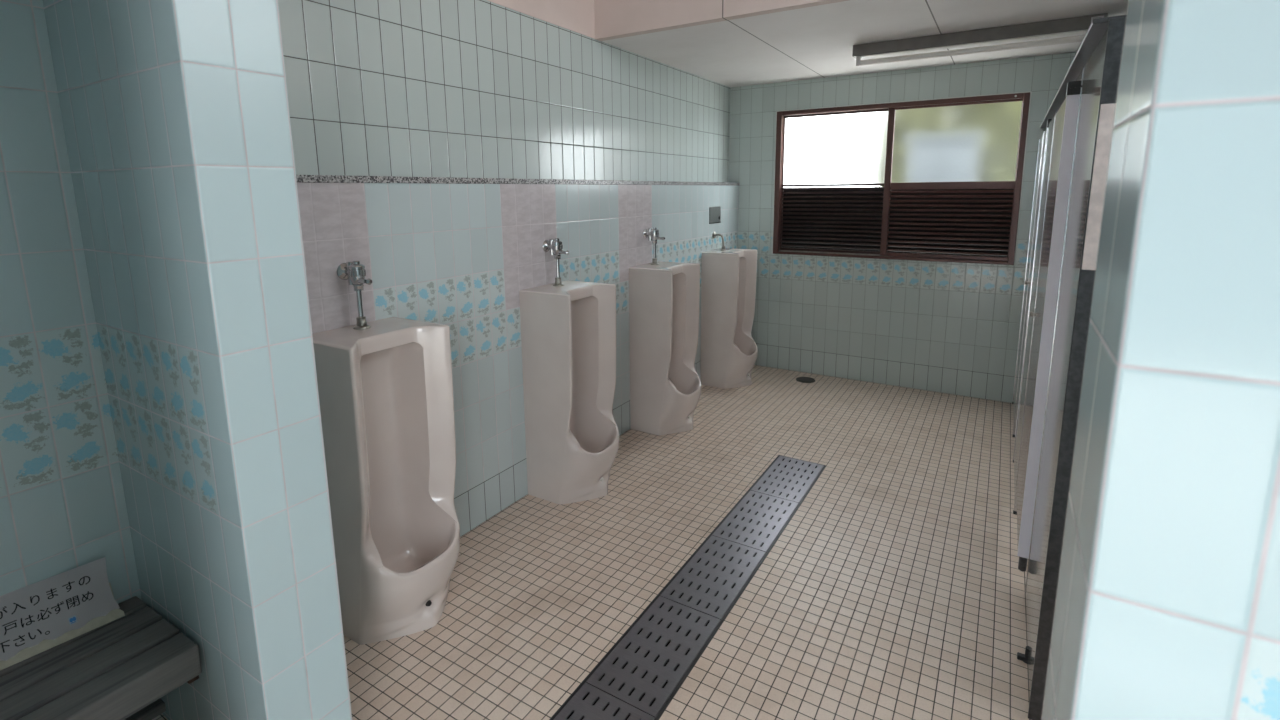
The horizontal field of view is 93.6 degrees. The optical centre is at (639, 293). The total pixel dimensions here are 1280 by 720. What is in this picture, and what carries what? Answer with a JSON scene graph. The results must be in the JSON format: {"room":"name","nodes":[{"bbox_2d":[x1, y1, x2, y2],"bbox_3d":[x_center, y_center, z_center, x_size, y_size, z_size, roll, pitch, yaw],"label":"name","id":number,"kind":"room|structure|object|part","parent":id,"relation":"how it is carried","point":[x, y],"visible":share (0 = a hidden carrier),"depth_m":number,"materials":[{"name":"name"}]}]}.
{"room":"public restroom","nodes":[
{"label":"public restroom","id":0,"kind":"room"},
{"bbox_2d":[43,0,351,719],"bbox_3d":[-1.238,-0.220,1.552,0.915,3.050,0.205,5,11,31],"label":"wall","id":1,"kind":"structure","parent":0,"point":[175,114],"depth_m":1.40,"materials":[{"name":"tile"}]},
{"bbox_2d":[0,0,729,603],"bbox_3d":[-0.847,-0.434,2.781,0.190,3.050,6.092,5,11,31],"label":"wall","id":2,"kind":"structure","parent":0,"point":[403,88],"depth_m":2.19,"materials":[{"name":"tile"}]},
{"bbox_2d":[297,182,738,536],"bbox_3d":[-0.261,0.150,3.639,0.095,1.598,4.213,5,11,31],"label":"wall","id":3,"kind":"structure","parent":0,"point":[460,257],"depth_m":2.82,"materials":[{"name":"tile"}]},
{"bbox_2d":[296,175,739,185],"bbox_3d":[-0.266,-0.650,3.501,0.101,0.026,4.213,5,11,31],"label":"trim","id":4,"kind":"structure","parent":3,"relation":"on","point":[299,178],"depth_m":2.63,"materials":[{"name":"tile"}]},
{"bbox_2d":[709,207,720,223],"bbox_3d":[0.602,-0.636,4.852,0.011,0.130,0.219,5,11,31],"label":"switch","id":5,"kind":"object","parent":3,"relation":"attached to","point":[714,212],"visible":1,"depth_m":4.84,"materials":[{"name":"silver metal"}]},
{"bbox_2d":[152,365,1030,719],"bbox_3d":[0.821,1.215,2.105,4.100,0.001,6.192,5,11,31],"label":"floor","id":6,"kind":"structure","parent":0,"point":[894,589],"depth_m":2.46,"materials":[{"name":"tile"}]},
{"bbox_2d":[0,596,201,719],"bbox_3d":[-1.431,1.132,1.486,0.384,0.412,0.486,5,11,31],"label":"wooden bench","id":7,"kind":"object","parent":6,"relation":"on","point":[122,668],"visible":0.99,"depth_m":1.49,"materials":[{"name":"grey wood"}]},
{"bbox_2d":[0,557,124,669],"bbox_3d":[-1.570,0.837,1.520,0.066,0.161,0.385,7,12,36],"label":"paper sign","id":8,"kind":"object","parent":7,"relation":"on","point":[38,617],"visible":1,"depth_m":1.57,"materials":[{"name":"white paper"}]},
{"bbox_3d":[-1.544,1.225,1.572,0.116,0.030,0.470,5,11,31],"label":"rail","id":9,"kind":"part","parent":7,"relation":"part of","materials":[{"name":"grey wood"}]},
{"bbox_2d":[312,317,459,644],"bbox_3d":[-0.900,0.665,2.194,0.378,1.082,0.400,5,11,31],"label":"urinal","id":10,"kind":"object","parent":6,"relation":"on","point":[385,389],"visible":1,"depth_m":2.20,"materials":[{"name":"ceramic"}]},
{"bbox_2d":[337,261,371,329],"bbox_3d":[-1.002,0.003,2.145,0.147,0.244,0.062,5,11,31],"label":"valve","id":11,"kind":"object","parent":10,"relation":"attached to","point":[354,272],"visible":1,"depth_m":2.14,"materials":[{"name":"silver metal"}]},
{"bbox_3d":[-0.966,-0.047,2.114,0.062,0.026,0.025,5,11,31],"label":"handle","id":12,"kind":"part","parent":11,"relation":"part of","materials":[{"name":"silver metal"}]},
{"bbox_2d":[519,280,618,504],"bbox_3d":[-0.326,0.500,3.126,0.378,1.082,0.400,5,11,31],"label":"urinal","id":13,"kind":"object","parent":6,"relation":"on","point":[568,331],"visible":0.99,"depth_m":3.05,"materials":[{"name":"ceramic"}]},
{"bbox_2d":[542,238,569,285],"bbox_3d":[-0.422,-0.164,3.086,0.147,0.244,0.062,5,11,31],"label":"valve","id":14,"kind":"object","parent":13,"relation":"attached to","point":[555,247],"visible":1,"depth_m":3.08,"materials":[{"name":"silver metal"}]},
{"bbox_3d":[-0.386,-0.213,3.055,0.062,0.026,0.025,5,11,31],"label":"handle","id":15,"kind":"part","parent":14,"relation":"part of","materials":[{"name":"silver metal"}]},
{"bbox_2d":[629,261,700,434],"bbox_3d":[0.198,0.350,3.976,0.378,1.082,0.400,5,11,31],"label":"urinal","id":16,"kind":"object","parent":6,"relation":"on","point":[665,383],"visible":0.98,"depth_m":3.88,"materials":[{"name":"ceramic"}]},
{"bbox_2d":[643,227,664,264],"bbox_3d":[0.098,-0.313,3.929,0.147,0.244,0.062,5,11,31],"label":"valve","id":17,"kind":"object","parent":16,"relation":"attached to","point":[652,234],"visible":1,"depth_m":3.92,"materials":[{"name":"silver metal"}]},
{"bbox_2d":[549,455,825,719],"bbox_3d":[0.190,1.203,2.285,0.280,0.033,2.916,5,11,31],"label":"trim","id":18,"kind":"structure","parent":6,"relation":"in","point":[776,458],"depth_m":2.27,"materials":[{"name":"grey metal"}]},
{"bbox_2d":[553,682,654,719],"bbox_3d":[-0.191,1.298,1.665,0.258,0.005,0.482,5,11,31],"label":"drain grate","id":19,"kind":"object","parent":18,"relation":"in","point":[581,708],"visible":1,"depth_m":1.83,"materials":[{"name":"grey metal"}]},
{"bbox_2d":[567,464,812,719],"bbox_3d":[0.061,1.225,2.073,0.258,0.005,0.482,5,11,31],"label":"drain grate","id":20,"kind":"object","parent":18,"relation":"in","point":[652,691],"visible":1,"depth_m":2.04,"materials":[{"name":"grey metal"}]},
{"bbox_2d":[660,535,765,619],"bbox_3d":[0.313,1.153,2.482,0.258,0.005,0.482,5,11,31],"label":"drain grate","id":21,"kind":"object","parent":18,"relation":"in","point":[715,602],"visible":1,"depth_m":2.45,"materials":[{"name":"grey metal"}]},
{"bbox_2d":[712,490,798,551],"bbox_3d":[0.565,1.081,2.891,0.258,0.005,0.482,5,11,31],"label":"drain grate","id":22,"kind":"object","parent":18,"relation":"in","point":[734,522],"visible":1,"depth_m":2.86,"materials":[{"name":"grey metal"}]},
{"bbox_2d":[751,456,823,502],"bbox_3d":[0.817,1.008,3.299,0.258,0.005,0.482,5,11,31],"label":"drain grate","id":23,"kind":"object","parent":18,"relation":"in","point":[760,484],"visible":1,"depth_m":3.27,"materials":[{"name":"grey metal"}]},
{"bbox_2d":[701,248,757,388],"bbox_3d":[0.754,0.190,4.877,0.378,1.082,0.400,5,11,31],"label":"urinal","id":24,"kind":"object","parent":6,"relation":"on","point":[729,352],"visible":0.99,"depth_m":4.77,"materials":[{"name":"ceramic"}]},
{"bbox_2d":[712,231,725,249],"bbox_3d":[0.648,-0.432,4.865,0.110,0.151,0.060,5,11,31],"label":"pipe","id":25,"kind":"object","parent":24,"relation":"attached to","point":[714,234],"visible":1,"depth_m":4.85,"materials":[{"name":"silver metal"}]},
{"bbox_2d":[796,377,814,382],"bbox_3d":[1.374,0.712,4.986,0.156,0.006,0.156,5,11,31],"label":"floor drain","id":26,"kind":"object","parent":6,"relation":"on","point":[799,379],"visible":1,"depth_m":4.98,"materials":[{"name":"brown metal"}]},
{"bbox_2d":[1012,17,1125,719],"bbox_3d":[1.951,0.070,2.922,0.074,1.962,3.099,5,11,31],"label":"wall","id":27,"kind":"structure","parent":6,"relation":"on","point":[1100,75],"depth_m":1.74,"materials":[{"name":"grey metal"}]},
{"bbox_2d":[1015,119,1051,434],"bbox_3d":[2.254,-0.044,3.462,0.062,1.827,0.405,5,11,31],"label":"door","id":28,"kind":"structure","parent":27,"relation":"in","point":[1028,282],"depth_m":3.47,"materials":[{"name":"laminate"}]},
{"bbox_2d":[1016,80,1081,571],"bbox_3d":[1.632,0.135,2.453,0.062,1.827,0.667,5,11,31],"label":"door","id":29,"kind":"structure","parent":27,"relation":"in","point":[1065,120],"depth_m":2.24,"materials":[{"name":"laminate"}]},
{"bbox_2d":[1040,15,1126,129],"bbox_3d":[1.948,-0.879,2.760,0.080,0.050,3.090,5,11,31],"label":"header rail","id":30,"kind":"object","parent":27,"relation":"attached to","point":[1098,27],"visible":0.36,"depth_m":1.89,"materials":[{"name":"grey metal"}]},
{"bbox_3d":[2.129,-0.920,3.027,0.037,0.037,2.440,5,11,31],"label":"rail","id":31,"kind":"part","parent":30,"relation":"part of","materials":[{"name":"grey metal"}]},
{"bbox_2d":[594,0,848,40],"bbox_3d":[1.350,-1.633,2.485,4.045,0.624,0.060,5,11,31],"label":"ceiling beam","id":32,"kind":"structure","parent":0,"point":[614,19],"depth_m":3.21,"materials":[{"name":"beige paint"}]},
{"bbox_2d":[602,0,1127,86],"bbox_3d":[1.914,-1.529,3.442,4.045,0.080,2.107,5,11,31],"label":"ceiling","id":33,"kind":"structure","parent":0,"point":[814,42],"depth_m":3.46,"materials":[{"name":"white paint"}]},
{"bbox_2d":[852,13,1107,66],"bbox_3d":[1.851,-1.416,3.392,1.244,0.120,0.077,5,11,31],"label":"lamp","id":34,"kind":"object","parent":33,"relation":"attached to","point":[1074,25],"visible":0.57,"depth_m":3.35,"materials":[{"name":"grey metal"}]},
{"bbox_2d":[856,56,860,66],"bbox_3d":[1.347,-1.432,3.700,0.026,0.056,0.034,5,11,31],"label":"socket","id":35,"kind":"object","parent":34,"relation":"attached to","point":[858,58],"depth_m":3.69,"materials":[{"name":"white plastic"}]},
{"bbox_3d":[1.851,-1.407,3.394,1.150,0.006,0.050,5,11,31],"label":"reflector plate","id":36,"kind":"part","parent":34,"relation":"part of","materials":[{"name":"white metal"}]},
{"bbox_2d":[729,52,1076,402],"bbox_3d":[2.429,-0.463,4.470,4.045,2.478,0.160,5,11,31],"label":"wall","id":37,"kind":"structure","parent":0,"point":[935,326],"depth_m":4.73,"materials":[{"name":"tile"}]},
{"bbox_2d":[772,91,1031,265],"bbox_3d":[1.926,-0.868,4.676,1.784,1.189,0.135,5,11,31],"label":"window","id":38,"kind":"structure","parent":37,"relation":"in","point":[950,171],"depth_m":4.59,"materials":[{"name":"brown metal"}]},
{"bbox_3d":[1.578,-0.898,4.892,0.875,1.125,0.028,5,11,31],"label":"sash","id":39,"kind":"part","parent":38,"relation":"part of","materials":[{"name":"brown metal"}]},
{"bbox_3d":[1.565,-1.165,4.852,0.817,0.544,0.001,5,11,31],"label":"pane","id":40,"kind":"part","parent":38,"relation":"part of","materials":[{"name":"glass"}]},
{"bbox_3d":[2.267,-0.826,4.437,0.868,1.125,0.028,5,11,31],"label":"sash","id":41,"kind":"part","parent":38,"relation":"part of","materials":[{"name":"brown metal"}]},
{"bbox_3d":[2.281,-1.093,4.381,0.814,0.540,0.001,5,11,31],"label":"pane","id":42,"kind":"part","parent":38,"relation":"part of","materials":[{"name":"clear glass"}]},
{"bbox_2d":[1041,0,1279,719],"bbox_3d":[1.155,0.007,0.117,1.686,3.050,0.205,5,11,31],"label":"wall","id":43,"kind":"structure","parent":0,"point":[1167,604],"depth_m":0.46,"materials":[{"name":"tile"}]}
]}

